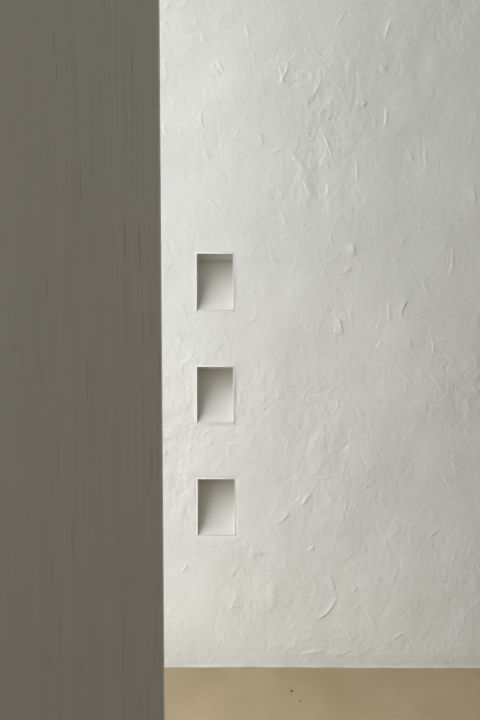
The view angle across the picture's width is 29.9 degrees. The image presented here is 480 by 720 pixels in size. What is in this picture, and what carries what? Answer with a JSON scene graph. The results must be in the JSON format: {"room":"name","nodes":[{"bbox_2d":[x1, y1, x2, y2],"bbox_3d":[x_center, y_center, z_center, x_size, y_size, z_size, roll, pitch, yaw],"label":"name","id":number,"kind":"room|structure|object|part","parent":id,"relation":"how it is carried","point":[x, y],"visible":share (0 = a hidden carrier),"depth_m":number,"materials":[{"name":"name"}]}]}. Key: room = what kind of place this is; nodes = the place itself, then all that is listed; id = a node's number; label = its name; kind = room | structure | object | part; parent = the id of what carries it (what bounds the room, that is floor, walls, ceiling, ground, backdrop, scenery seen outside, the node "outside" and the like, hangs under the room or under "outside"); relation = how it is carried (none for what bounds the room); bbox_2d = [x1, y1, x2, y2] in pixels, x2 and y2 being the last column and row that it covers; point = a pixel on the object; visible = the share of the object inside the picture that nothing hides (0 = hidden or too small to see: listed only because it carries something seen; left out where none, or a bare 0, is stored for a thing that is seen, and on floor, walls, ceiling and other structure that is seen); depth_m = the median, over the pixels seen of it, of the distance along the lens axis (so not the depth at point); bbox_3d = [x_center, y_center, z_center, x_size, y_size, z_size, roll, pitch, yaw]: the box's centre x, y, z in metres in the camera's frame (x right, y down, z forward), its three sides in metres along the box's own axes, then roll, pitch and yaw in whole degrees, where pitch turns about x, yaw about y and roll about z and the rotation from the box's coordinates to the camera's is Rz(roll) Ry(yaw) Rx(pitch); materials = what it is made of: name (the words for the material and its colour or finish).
{"room":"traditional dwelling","nodes":[
{"label":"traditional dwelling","id":0,"kind":"room"},
{"bbox_2d":[159,0,479,667],"bbox_3d":[1.050,-2.353,3.452,3.900,7.200,0.268,0,5,0],"label":"wall","id":1,"kind":"structure","parent":0,"point":[330,147],"depth_m":3.53,"materials":[{"name":"paint"}]},
{"bbox_2d":[196,366,233,422],"bbox_3d":[-0.098,0.131,3.618,0.150,0.228,0.139,0,5,0],"label":"wall niche","id":2,"kind":"object","parent":1,"relation":"attached to","point":[214,387],"visible":0.8,"depth_m":3.61,"materials":[{"name":"white paint"}]},
{"bbox_3d":[-0.098,0.247,3.562,0.141,0.005,0.004,0,5,0],"label":"sill","id":3,"kind":"part","parent":2,"relation":"part of","materials":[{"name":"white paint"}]},
{"bbox_2d":[196,253,233,310],"bbox_3d":[-0.098,-0.311,3.580,0.149,0.227,0.139,0,5,0],"label":"wall niche","id":4,"kind":"object","parent":1,"relation":"attached to","point":[214,277],"visible":0.88,"depth_m":3.58,"materials":[{"name":"white paint"}]},
{"bbox_3d":[-0.098,-0.194,3.524,0.140,0.005,0.004,0,5,0],"label":"sill","id":5,"kind":"part","parent":4,"relation":"part of","materials":[{"name":"white paint"}]},
{"bbox_2d":[197,478,235,535],"bbox_3d":[-0.095,0.581,3.656,0.156,0.235,0.139,0,5,0],"label":"wall niche","id":6,"kind":"object","parent":1,"relation":"attached to","point":[216,497],"visible":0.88,"depth_m":3.65,"materials":[{"name":"white paint"}]},
{"bbox_3d":[-0.095,0.701,3.601,0.146,0.005,0.004,0,5,0],"label":"sill","id":7,"kind":"part","parent":6,"relation":"part of","materials":[{"name":"white paint"}]},
{"bbox_2d":[164,667,479,719],"bbox_3d":[1.050,1.595,0.425,4.300,0.150,6.975,0,5,0],"label":"floor","id":8,"kind":"structure","parent":0,"point":[191,693],"depth_m":3.40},
{"bbox_2d":[0,0,164,719],"bbox_3d":[-0.497,-0.279,1.494,0.730,3.400,0.024,0,5,0],"label":"partition panel","id":9,"kind":"object","parent":8,"relation":"on","point":[82,554],"visible":1,"depth_m":1.51,"materials":[{"name":"grey wood"}]}
]}

